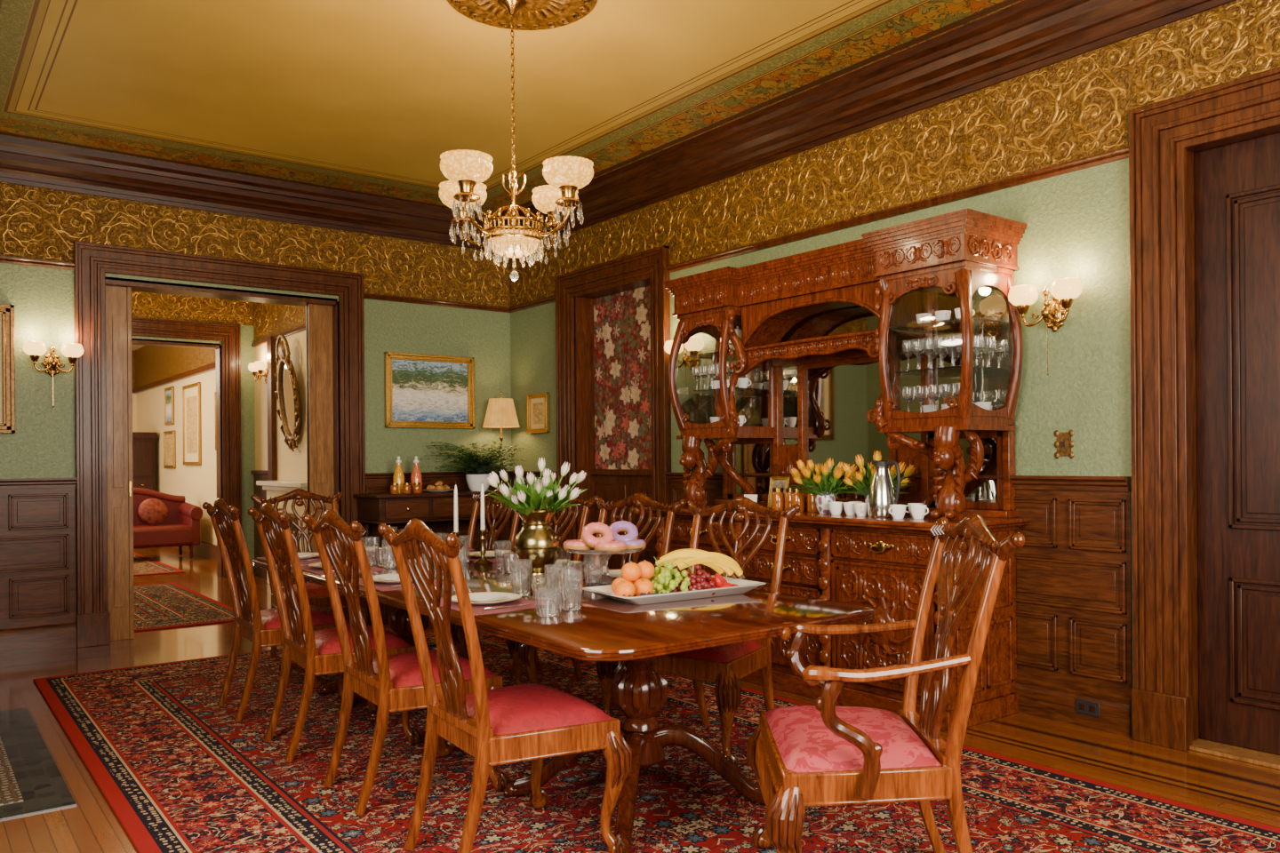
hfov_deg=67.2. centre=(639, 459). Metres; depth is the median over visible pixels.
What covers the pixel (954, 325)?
shelf
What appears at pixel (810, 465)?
tulip
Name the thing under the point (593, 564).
crystal tumbler
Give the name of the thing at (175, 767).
area rug
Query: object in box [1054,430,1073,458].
light switch
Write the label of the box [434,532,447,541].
crystal tumbler
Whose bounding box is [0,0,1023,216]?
ceiling
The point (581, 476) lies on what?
tulip
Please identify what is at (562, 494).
tulip
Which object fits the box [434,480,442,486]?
croissant
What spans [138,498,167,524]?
cushion
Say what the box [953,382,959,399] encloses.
wine glass
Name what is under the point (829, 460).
tulip
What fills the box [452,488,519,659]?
dining chair
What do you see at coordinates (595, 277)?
trim
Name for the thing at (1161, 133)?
trim
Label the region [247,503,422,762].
dining chair
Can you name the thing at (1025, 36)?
trim
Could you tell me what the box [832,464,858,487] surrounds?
tulip
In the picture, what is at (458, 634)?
dining chair
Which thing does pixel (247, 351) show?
wall
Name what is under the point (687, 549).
banana
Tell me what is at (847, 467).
tulip
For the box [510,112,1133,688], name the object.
wall
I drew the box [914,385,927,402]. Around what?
bowl
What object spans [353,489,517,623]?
console table
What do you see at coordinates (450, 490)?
dinner plate
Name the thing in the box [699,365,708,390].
wine glass
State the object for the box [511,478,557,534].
trim
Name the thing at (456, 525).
candle
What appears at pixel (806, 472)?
tulip
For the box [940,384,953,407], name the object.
wine glass
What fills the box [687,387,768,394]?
shelf
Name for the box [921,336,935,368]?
wine glass
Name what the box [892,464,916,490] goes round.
tulip
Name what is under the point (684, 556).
banana
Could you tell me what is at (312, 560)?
placemat
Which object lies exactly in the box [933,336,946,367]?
wine glass
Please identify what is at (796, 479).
tulip
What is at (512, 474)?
trim
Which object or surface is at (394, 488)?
jam jar
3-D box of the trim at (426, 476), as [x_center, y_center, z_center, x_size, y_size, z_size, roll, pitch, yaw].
[-1.794,0.147,8.747,1.470,0.070,0.070,0,0,-37]
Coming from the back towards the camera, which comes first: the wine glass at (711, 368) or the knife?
the wine glass at (711, 368)
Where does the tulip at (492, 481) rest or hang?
in the flower vase at (537, 541)
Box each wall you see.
[0,263,511,515]
[131,316,255,576]
[132,393,136,431]
[136,369,216,544]
[254,329,307,481]
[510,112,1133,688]
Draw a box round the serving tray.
[582,575,766,605]
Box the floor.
[0,546,1279,852]
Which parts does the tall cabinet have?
door, drawer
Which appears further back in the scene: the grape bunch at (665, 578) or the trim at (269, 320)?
the trim at (269, 320)
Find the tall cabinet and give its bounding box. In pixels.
[132,432,157,490]
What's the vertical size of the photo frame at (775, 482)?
0.199 m
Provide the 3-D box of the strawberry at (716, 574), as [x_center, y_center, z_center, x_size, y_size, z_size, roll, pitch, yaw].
[0.333,0.502,4.036,0.043,0.050,0.043,0,0,-42]
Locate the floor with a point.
(1248, 791)
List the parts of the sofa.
backrest, seat, leg, leg, armrest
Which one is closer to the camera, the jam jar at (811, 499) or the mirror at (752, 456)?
the jam jar at (811, 499)
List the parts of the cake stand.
plate, stem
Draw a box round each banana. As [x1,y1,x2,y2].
[654,551,726,576]
[660,548,709,559]
[664,551,735,578]
[675,552,744,579]
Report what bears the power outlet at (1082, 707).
attached to the wall at (1077, 222)
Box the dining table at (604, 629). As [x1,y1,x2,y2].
[252,548,874,852]
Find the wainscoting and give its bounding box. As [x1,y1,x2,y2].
[670,481,1132,698]
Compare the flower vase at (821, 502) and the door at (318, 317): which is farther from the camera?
the door at (318, 317)
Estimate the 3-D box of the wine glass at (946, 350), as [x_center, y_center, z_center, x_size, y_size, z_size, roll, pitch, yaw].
[1.596,-0.554,5.093,0.068,0.165,0.068,0,0,-37]
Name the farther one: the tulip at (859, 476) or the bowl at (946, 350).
the tulip at (859, 476)
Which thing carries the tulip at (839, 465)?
in the flower vase at (821, 502)
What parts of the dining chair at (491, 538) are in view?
leg, backrest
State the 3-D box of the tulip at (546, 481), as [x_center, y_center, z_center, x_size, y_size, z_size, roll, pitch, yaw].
[-0.444,0.169,4.202,0.106,0.213,0.192,0,0,-19]
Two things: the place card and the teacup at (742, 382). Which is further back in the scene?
the teacup at (742, 382)
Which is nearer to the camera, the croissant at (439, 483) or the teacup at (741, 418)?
the teacup at (741, 418)
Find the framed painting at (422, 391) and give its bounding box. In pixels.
[384,352,474,429]
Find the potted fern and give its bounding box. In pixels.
[419,440,525,491]
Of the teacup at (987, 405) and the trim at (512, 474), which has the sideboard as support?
the teacup at (987, 405)
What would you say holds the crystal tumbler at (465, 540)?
on the dining table at (604, 629)
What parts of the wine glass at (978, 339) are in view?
stem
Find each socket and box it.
[1079,703,1085,711]
[1088,705,1095,712]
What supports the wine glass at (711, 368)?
on the sideboard
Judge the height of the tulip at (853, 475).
0.161 m
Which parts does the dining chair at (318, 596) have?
leg, backrest, seat, seat frame, leg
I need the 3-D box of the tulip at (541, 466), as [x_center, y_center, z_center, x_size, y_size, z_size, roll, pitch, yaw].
[-0.449,0.132,4.364,0.126,0.282,0.132,0,0,21]
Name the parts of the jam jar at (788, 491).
lid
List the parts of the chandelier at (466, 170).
lamp shade, lamp shade, arm, arm, chain, stem, glass dish, arm, lamp shade, arm, lamp shade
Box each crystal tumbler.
[361,536,379,564]
[381,539,396,568]
[383,526,397,540]
[422,553,436,576]
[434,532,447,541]
[451,549,467,582]
[458,535,470,561]
[494,540,511,570]
[510,559,532,596]
[544,564,567,603]
[553,547,570,564]
[559,569,583,610]
[583,554,603,585]
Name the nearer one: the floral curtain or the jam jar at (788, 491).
the jam jar at (788, 491)
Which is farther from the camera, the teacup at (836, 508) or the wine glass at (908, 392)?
the teacup at (836, 508)
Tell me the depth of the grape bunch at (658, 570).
3.99 m
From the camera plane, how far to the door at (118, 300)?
7.26 m
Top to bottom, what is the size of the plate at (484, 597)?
0.013 m
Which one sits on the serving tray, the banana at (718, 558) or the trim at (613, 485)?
the banana at (718, 558)
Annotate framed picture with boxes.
[0,304,15,433]
[163,430,175,468]
[164,386,174,425]
[182,382,200,465]
[214,392,215,450]
[526,392,549,433]
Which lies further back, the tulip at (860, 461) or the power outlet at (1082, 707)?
the tulip at (860, 461)
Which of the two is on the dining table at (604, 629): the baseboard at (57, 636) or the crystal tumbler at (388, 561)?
the crystal tumbler at (388, 561)
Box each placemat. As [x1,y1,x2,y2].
[256,556,320,564]
[290,565,384,575]
[351,578,452,591]
[420,598,535,615]
[469,556,495,562]
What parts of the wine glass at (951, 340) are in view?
stem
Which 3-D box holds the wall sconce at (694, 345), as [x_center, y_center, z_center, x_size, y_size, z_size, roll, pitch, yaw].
[0.337,-0.646,7.027,0.186,0.459,0.374,0,0,-37]
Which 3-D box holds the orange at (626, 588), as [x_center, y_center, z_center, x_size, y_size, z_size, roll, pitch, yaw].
[-0.059,0.513,3.782,0.080,0.079,0.081,0,0,-10]
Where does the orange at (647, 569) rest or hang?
on the orange
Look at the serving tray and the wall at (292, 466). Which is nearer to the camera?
the serving tray
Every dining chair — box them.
[202,497,356,721]
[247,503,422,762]
[250,488,372,672]
[302,509,510,815]
[377,518,631,852]
[450,494,598,685]
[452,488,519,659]
[518,493,686,716]
[613,496,800,767]
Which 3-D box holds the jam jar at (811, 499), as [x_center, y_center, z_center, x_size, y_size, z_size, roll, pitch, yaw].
[1.018,0.237,5.642,0.078,0.138,0.078,0,0,-37]
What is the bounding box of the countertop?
[643,504,1029,530]
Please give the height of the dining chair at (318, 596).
1.141 m
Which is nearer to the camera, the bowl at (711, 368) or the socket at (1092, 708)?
the socket at (1092, 708)
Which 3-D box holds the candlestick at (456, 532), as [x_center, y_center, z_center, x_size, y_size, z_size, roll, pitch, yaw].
[-0.976,0.342,5.108,0.104,0.450,0.104,0,0,-37]
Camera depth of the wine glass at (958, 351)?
5.15 m
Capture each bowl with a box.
[691,366,701,379]
[699,365,708,378]
[707,364,716,377]
[715,363,719,376]
[726,362,733,375]
[901,339,912,356]
[902,386,914,403]
[911,338,923,355]
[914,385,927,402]
[921,336,935,354]
[924,349,935,356]
[927,384,940,401]
[933,336,946,352]
[936,347,947,355]
[944,334,958,351]
[947,347,959,354]
[957,333,961,350]
[973,334,983,351]
[983,336,995,352]
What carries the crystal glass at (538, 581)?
on the dining table at (604, 629)
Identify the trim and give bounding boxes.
[0,134,497,251]
[0,182,510,307]
[0,256,509,312]
[0,478,76,488]
[0,487,76,629]
[73,240,365,647]
[105,276,340,516]
[131,291,253,326]
[131,317,242,577]
[131,338,223,577]
[131,345,216,560]
[250,325,305,578]
[253,302,305,343]
[365,471,510,481]
[365,478,510,549]
[446,0,597,30]
[500,0,1236,241]
[508,145,1128,312]
[508,471,556,479]
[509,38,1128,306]
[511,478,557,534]
[555,245,671,572]
[574,126,1279,741]
[590,469,652,569]
[664,472,1131,491]
[1127,0,1279,112]
[1128,66,1279,751]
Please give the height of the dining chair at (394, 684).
1.141 m
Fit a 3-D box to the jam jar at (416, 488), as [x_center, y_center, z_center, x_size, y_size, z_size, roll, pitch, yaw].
[-1.897,0.240,8.183,0.068,0.089,0.068,0,0,-37]
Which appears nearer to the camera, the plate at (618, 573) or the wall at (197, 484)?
the plate at (618, 573)
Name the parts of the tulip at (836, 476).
stem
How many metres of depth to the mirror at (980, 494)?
5.12 m
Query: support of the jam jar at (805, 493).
on the sideboard
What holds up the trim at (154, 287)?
attached to the wall at (43, 444)
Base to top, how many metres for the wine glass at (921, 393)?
0.165 m
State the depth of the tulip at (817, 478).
5.36 m
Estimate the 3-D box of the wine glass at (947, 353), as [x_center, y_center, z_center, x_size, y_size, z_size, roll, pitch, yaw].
[1.640,-0.555,5.216,0.068,0.165,0.068,0,0,-37]
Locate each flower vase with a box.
[513,507,560,586]
[815,492,835,513]
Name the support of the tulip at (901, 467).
in the flower vase
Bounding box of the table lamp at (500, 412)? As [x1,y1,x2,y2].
[482,391,519,490]
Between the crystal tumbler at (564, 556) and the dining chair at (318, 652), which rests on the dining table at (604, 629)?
the crystal tumbler at (564, 556)
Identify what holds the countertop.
on the sideboard
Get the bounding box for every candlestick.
[451,482,460,537]
[473,481,492,564]
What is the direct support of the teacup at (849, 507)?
on the sideboard
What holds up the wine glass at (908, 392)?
on the sideboard
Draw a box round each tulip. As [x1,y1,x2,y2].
[486,472,519,501]
[486,475,515,511]
[493,469,511,487]
[499,483,519,510]
[507,487,514,502]
[510,465,535,508]
[511,490,534,515]
[511,495,524,513]
[515,465,538,491]
[515,472,540,509]
[515,477,524,484]
[522,457,550,485]
[526,474,553,510]
[529,468,557,492]
[534,479,546,505]
[540,488,569,511]
[544,489,555,510]
[545,462,578,507]
[549,487,580,514]
[551,472,558,491]
[552,472,583,508]
[558,471,587,508]
[789,469,813,489]
[790,468,815,491]
[791,459,820,478]
[792,473,817,495]
[800,465,814,486]
[800,465,823,495]
[805,472,827,495]
[807,459,814,480]
[807,463,831,492]
[809,463,824,488]
[819,457,845,479]
[819,465,847,495]
[827,462,844,482]
[829,469,854,495]
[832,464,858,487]
[833,476,858,495]
[839,463,868,487]
[839,472,857,492]
[843,475,867,495]
[853,471,872,495]
[854,454,868,488]
[858,466,869,482]
[863,466,874,488]
[866,450,881,479]
[866,462,874,477]
[890,465,903,479]
[890,477,910,494]
[891,461,910,487]
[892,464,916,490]
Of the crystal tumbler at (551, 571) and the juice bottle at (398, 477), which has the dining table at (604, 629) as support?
the crystal tumbler at (551, 571)
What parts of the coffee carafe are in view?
lid, handle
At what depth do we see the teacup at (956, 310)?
4.97 m
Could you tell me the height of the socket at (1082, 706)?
0.032 m
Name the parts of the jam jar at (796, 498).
lid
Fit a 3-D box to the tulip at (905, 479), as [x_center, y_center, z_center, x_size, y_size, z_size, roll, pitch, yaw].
[1.396,0.153,5.273,0.146,0.137,0.113,0,0,-4]
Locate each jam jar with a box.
[390,483,399,494]
[402,482,410,493]
[412,482,421,493]
[771,488,784,511]
[784,488,796,509]
[791,488,804,511]
[804,492,807,511]
[807,493,818,511]
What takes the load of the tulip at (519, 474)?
in the flower vase at (537, 541)
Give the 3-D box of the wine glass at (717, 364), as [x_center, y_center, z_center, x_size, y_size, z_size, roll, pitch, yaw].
[0.529,-0.546,6.305,0.068,0.165,0.068,0,0,-37]
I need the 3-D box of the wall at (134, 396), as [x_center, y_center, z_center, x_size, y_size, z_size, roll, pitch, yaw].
[-11.134,-0.281,16.345,4.950,3.400,0.150,0,0,-37]
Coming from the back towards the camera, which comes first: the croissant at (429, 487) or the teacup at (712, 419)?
the croissant at (429, 487)
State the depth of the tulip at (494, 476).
4.32 m
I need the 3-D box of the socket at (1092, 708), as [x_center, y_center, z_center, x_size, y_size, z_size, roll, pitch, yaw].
[2.201,1.212,4.682,0.004,0.032,0.032,0,0,-37]
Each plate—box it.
[297,552,319,559]
[297,553,313,557]
[308,561,332,568]
[372,573,412,583]
[376,575,411,581]
[422,488,454,492]
[451,592,521,605]
[469,551,513,558]
[469,593,507,602]
[473,552,494,555]
[608,569,622,579]
[608,570,621,576]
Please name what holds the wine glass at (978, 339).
on the sideboard
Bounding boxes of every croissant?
[426,485,435,490]
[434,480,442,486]
[434,485,445,489]
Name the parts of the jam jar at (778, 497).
lid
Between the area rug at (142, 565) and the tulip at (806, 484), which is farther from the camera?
the area rug at (142, 565)
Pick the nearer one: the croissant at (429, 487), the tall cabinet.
the croissant at (429, 487)
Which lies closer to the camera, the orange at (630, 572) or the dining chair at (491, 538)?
the orange at (630, 572)
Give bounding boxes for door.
[105,285,134,640]
[305,304,334,611]
[1193,132,1279,755]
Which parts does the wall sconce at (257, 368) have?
lamp shade, arm, lamp shade, arm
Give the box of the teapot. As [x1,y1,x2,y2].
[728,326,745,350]
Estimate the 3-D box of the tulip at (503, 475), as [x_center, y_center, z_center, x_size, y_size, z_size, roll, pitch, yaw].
[-0.588,0.159,4.369,0.138,0.233,0.104,0,0,-26]
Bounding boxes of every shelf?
[256,480,307,491]
[684,350,735,359]
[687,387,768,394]
[889,317,1007,333]
[894,365,1009,376]
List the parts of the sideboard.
handle, glass pane, drawer, door, carved post, handle, handle, drawer, drawer, drawer, panel, panel, arched rail, cornice, panel, handle, carved post, drawer, door, panel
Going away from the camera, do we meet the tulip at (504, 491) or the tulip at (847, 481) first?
the tulip at (504, 491)
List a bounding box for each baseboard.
[0,622,76,655]
[378,602,396,614]
[1015,676,1131,736]
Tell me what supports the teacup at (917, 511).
on the sideboard
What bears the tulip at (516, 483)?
in the flower vase at (537, 541)
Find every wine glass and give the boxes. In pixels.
[691,366,701,391]
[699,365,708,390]
[707,364,716,389]
[715,363,719,388]
[726,362,733,387]
[901,339,912,371]
[902,386,914,411]
[911,338,923,370]
[914,385,927,412]
[915,351,924,368]
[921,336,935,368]
[924,349,935,367]
[927,384,940,411]
[930,352,936,367]
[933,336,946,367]
[936,347,947,367]
[937,351,948,367]
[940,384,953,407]
[944,334,958,367]
[947,347,959,366]
[948,350,959,366]
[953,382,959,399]
[957,333,961,366]
[973,334,983,365]
[983,336,995,367]
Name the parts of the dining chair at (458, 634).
leg, leg, leg, backrest, leg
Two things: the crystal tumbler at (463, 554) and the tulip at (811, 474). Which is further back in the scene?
the tulip at (811, 474)
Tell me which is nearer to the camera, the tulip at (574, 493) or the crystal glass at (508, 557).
the tulip at (574, 493)
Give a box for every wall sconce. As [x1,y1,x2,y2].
[23,341,83,407]
[248,361,267,402]
[664,336,703,369]
[1008,278,1082,375]
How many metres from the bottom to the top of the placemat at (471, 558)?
0.003 m
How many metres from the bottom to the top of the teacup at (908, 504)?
0.070 m
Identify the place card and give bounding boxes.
[744,494,757,502]
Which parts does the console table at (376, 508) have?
leg, leg, drawer, drawer, drawer, leg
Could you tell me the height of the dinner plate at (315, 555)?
0.020 m
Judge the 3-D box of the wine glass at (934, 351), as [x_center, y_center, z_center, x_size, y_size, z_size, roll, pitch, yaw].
[1.553,-0.554,5.149,0.068,0.165,0.068,0,0,-37]
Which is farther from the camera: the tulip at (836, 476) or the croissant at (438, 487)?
the croissant at (438, 487)
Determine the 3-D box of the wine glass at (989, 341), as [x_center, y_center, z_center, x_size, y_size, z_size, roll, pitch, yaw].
[1.811,-0.556,4.994,0.068,0.165,0.068,0,0,-37]
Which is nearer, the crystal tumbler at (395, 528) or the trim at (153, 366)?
the crystal tumbler at (395, 528)
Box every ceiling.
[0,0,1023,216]
[131,344,143,351]
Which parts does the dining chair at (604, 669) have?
leg, leg, backrest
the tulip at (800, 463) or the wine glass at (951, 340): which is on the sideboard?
the wine glass at (951, 340)
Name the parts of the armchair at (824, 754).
leg, leg, armrest, seat, seat frame, armrest, leg, leg, backrest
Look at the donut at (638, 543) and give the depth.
4.31 m
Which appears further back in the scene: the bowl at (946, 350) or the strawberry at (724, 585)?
the bowl at (946, 350)
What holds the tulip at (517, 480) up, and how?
in the flower vase at (537, 541)
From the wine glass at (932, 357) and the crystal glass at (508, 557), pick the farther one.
the wine glass at (932, 357)
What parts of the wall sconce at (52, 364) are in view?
lamp shade, arm, pull chain, arm, lamp shade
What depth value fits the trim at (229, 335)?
11.22 m
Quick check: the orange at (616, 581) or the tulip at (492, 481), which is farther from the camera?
the tulip at (492, 481)
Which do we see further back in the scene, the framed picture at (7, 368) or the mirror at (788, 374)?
the framed picture at (7, 368)
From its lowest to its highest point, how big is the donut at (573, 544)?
0.050 m
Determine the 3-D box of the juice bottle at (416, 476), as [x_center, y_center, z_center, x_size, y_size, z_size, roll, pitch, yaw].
[-1.935,0.127,8.331,0.094,0.315,0.094,0,0,-37]
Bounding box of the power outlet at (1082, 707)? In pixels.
[1075,698,1099,717]
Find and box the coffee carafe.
[867,460,900,518]
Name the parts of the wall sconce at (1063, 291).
lamp shade, arm, pull chain, arm, lamp shade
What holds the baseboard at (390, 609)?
attached to the wall at (43, 444)
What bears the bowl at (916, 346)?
on the wine glass at (916, 346)
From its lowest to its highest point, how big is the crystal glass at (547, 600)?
0.092 m
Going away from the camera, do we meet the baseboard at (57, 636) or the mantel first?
the baseboard at (57, 636)
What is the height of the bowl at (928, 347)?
0.087 m
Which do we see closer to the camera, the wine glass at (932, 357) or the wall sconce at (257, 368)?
the wine glass at (932, 357)
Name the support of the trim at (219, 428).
attached to the wall at (247, 351)
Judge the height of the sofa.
0.987 m
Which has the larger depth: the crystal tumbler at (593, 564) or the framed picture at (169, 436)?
the framed picture at (169, 436)
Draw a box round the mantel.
[256,480,308,586]
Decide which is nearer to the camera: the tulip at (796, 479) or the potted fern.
the tulip at (796, 479)
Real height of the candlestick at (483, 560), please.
0.450 m
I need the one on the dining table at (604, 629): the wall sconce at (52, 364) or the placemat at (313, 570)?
the placemat at (313, 570)
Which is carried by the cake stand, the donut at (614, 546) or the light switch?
the donut at (614, 546)
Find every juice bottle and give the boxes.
[392,456,404,493]
[410,456,422,492]
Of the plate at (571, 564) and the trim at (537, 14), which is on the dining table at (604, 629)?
the plate at (571, 564)
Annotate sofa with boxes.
[133,488,203,559]
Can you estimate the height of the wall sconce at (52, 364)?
0.459 m
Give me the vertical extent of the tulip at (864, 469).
0.187 m
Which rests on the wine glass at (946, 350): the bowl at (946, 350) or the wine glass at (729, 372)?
the bowl at (946, 350)
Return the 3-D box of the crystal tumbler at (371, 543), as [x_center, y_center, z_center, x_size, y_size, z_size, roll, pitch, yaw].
[-1.479,0.499,5.289,0.091,0.145,0.089,0,0,-37]
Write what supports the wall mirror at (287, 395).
attached to the wall at (292, 466)
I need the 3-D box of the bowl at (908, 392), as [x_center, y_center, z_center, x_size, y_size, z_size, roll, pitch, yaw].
[1.431,-0.344,5.130,0.068,0.087,0.068,0,0,-37]
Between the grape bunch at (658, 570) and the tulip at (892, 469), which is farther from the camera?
the tulip at (892, 469)
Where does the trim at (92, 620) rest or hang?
attached to the wall at (43, 444)
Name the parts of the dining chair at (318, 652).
leg, backrest, leg, seat frame, seat, leg, leg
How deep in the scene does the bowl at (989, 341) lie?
4.97 m
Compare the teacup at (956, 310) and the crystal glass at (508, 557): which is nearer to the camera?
the crystal glass at (508, 557)
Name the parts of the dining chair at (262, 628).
leg, backrest, leg, seat frame, seat, leg, leg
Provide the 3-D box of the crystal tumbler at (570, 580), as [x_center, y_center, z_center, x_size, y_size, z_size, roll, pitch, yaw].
[-0.259,0.489,3.615,0.091,0.145,0.089,0,0,-37]
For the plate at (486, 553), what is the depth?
5.59 m
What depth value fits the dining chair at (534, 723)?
3.13 m
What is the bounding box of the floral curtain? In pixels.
[593,285,651,469]
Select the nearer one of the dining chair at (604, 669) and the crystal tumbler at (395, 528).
the dining chair at (604, 669)
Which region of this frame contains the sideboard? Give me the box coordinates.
[643,208,1029,733]
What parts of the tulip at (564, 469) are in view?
stem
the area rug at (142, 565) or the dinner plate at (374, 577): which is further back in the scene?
the area rug at (142, 565)
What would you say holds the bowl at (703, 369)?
on the wine glass at (703, 369)
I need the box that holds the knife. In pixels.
[482,603,534,610]
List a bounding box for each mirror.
[273,334,301,451]
[726,325,768,426]
[728,438,773,500]
[779,305,923,342]
[780,365,797,445]
[805,361,889,499]
[928,431,1002,510]
[932,286,1009,410]
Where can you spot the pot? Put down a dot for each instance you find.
(474, 481)
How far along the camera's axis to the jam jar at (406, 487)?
8.08 m
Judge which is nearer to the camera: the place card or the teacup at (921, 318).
the teacup at (921, 318)
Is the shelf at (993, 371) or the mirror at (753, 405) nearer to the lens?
the shelf at (993, 371)
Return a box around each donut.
[562,539,593,551]
[581,521,613,548]
[593,540,626,551]
[608,520,638,541]
[616,538,645,550]
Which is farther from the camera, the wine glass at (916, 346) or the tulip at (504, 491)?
the wine glass at (916, 346)
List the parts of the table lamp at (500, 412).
lamp shade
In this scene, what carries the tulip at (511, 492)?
in the flower vase at (537, 541)
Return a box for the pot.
[465,473,489,491]
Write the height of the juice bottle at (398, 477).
0.315 m
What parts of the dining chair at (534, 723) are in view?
leg, backrest, leg, seat frame, seat, leg, leg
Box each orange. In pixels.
[611,576,625,593]
[615,580,635,597]
[620,561,640,581]
[633,578,653,596]
[637,560,655,579]
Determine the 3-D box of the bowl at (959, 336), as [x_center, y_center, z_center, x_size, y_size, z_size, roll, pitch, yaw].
[1.636,-0.594,4.860,0.068,0.087,0.068,0,0,-37]
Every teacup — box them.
[709,416,719,423]
[712,380,719,388]
[736,377,751,388]
[738,416,745,426]
[828,502,843,515]
[843,502,858,515]
[853,503,867,516]
[888,504,906,519]
[905,503,923,517]
[910,504,928,519]
[915,313,931,323]
[921,405,937,412]
[934,310,951,320]
[941,404,957,409]
[954,307,975,318]
[974,401,991,410]
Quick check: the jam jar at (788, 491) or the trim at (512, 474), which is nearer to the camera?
the jam jar at (788, 491)
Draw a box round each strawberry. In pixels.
[713,576,723,587]
[714,573,725,583]
[720,584,730,587]
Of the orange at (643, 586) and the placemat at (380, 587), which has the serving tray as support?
the orange at (643, 586)
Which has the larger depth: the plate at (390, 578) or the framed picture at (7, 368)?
the framed picture at (7, 368)
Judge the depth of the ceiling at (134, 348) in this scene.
17.07 m
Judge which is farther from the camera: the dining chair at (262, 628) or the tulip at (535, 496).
the dining chair at (262, 628)
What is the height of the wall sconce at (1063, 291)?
0.459 m
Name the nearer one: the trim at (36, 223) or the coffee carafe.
the coffee carafe
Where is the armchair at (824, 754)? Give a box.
[746,513,1025,852]
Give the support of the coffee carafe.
on the sideboard
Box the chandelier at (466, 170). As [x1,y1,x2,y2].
[438,0,593,280]
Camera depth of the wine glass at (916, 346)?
5.06 m
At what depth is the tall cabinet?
15.96 m
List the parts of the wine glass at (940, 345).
stem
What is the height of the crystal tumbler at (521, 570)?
0.145 m
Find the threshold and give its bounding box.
[1189,738,1279,769]
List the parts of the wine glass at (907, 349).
stem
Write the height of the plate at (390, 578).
0.013 m
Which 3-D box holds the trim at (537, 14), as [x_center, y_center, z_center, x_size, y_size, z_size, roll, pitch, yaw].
[-0.574,-2.224,4.638,0.750,0.042,0.750,0,0,-37]
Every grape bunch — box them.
[648,556,674,594]
[650,558,695,594]
[672,561,718,595]
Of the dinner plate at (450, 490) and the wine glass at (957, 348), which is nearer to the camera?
the wine glass at (957, 348)
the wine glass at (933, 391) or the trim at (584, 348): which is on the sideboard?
the wine glass at (933, 391)
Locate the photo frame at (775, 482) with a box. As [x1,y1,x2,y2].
[767,476,790,508]
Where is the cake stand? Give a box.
[566,547,643,584]
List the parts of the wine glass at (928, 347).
stem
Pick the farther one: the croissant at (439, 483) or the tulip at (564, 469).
the croissant at (439, 483)
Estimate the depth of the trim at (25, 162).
7.48 m
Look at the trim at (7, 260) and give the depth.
7.90 m
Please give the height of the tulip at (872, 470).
0.187 m
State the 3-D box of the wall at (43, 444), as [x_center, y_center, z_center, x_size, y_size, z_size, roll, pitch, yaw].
[-3.456,-0.432,7.679,5.400,3.580,0.250,0,0,-37]
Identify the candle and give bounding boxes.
[454,485,458,532]
[480,484,485,529]
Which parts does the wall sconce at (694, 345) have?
lamp shade, arm, arm, lamp shade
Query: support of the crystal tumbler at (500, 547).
on the dining table at (604, 629)
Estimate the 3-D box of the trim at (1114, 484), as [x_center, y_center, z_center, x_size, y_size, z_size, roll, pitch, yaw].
[1.258,0.123,5.914,0.070,0.070,3.440,0,0,-37]
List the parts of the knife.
handle, blade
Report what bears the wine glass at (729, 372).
on the sideboard
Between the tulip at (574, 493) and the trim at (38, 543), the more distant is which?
the trim at (38, 543)
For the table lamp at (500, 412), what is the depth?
8.78 m
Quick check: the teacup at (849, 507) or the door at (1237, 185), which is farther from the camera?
the teacup at (849, 507)
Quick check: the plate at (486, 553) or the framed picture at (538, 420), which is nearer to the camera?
the plate at (486, 553)
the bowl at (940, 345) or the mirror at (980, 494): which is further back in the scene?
the mirror at (980, 494)
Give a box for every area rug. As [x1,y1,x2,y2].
[32,630,1279,852]
[133,552,185,575]
[134,583,234,631]
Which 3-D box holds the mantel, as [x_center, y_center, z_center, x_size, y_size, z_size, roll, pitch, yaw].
[-3.692,0.795,10.104,0.220,1.130,1.500,0,0,-37]
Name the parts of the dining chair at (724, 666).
leg, leg, seat frame, seat, leg, backrest, leg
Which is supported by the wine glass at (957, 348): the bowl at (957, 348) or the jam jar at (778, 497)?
the bowl at (957, 348)
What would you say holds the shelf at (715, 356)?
attached to the sideboard
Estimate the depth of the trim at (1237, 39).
4.30 m
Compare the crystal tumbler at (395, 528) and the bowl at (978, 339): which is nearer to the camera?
the bowl at (978, 339)
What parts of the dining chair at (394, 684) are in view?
leg, backrest, leg, seat frame, seat, leg, leg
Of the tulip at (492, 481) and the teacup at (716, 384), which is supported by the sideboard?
the teacup at (716, 384)
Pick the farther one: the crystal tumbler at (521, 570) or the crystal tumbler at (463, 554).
the crystal tumbler at (463, 554)
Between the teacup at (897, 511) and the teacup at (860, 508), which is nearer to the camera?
the teacup at (897, 511)
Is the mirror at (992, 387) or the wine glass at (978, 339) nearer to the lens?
the wine glass at (978, 339)
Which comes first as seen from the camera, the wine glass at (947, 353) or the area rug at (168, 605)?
the wine glass at (947, 353)
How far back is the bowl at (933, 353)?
5.13 m
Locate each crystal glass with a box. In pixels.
[375,547,383,566]
[503,552,517,572]
[531,574,544,599]
[534,588,560,616]
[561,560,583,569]
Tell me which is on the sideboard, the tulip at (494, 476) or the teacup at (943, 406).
the teacup at (943, 406)
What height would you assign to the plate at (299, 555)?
0.013 m
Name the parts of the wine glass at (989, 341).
stem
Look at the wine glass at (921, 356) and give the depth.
5.19 m
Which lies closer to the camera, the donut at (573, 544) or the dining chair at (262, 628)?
the donut at (573, 544)

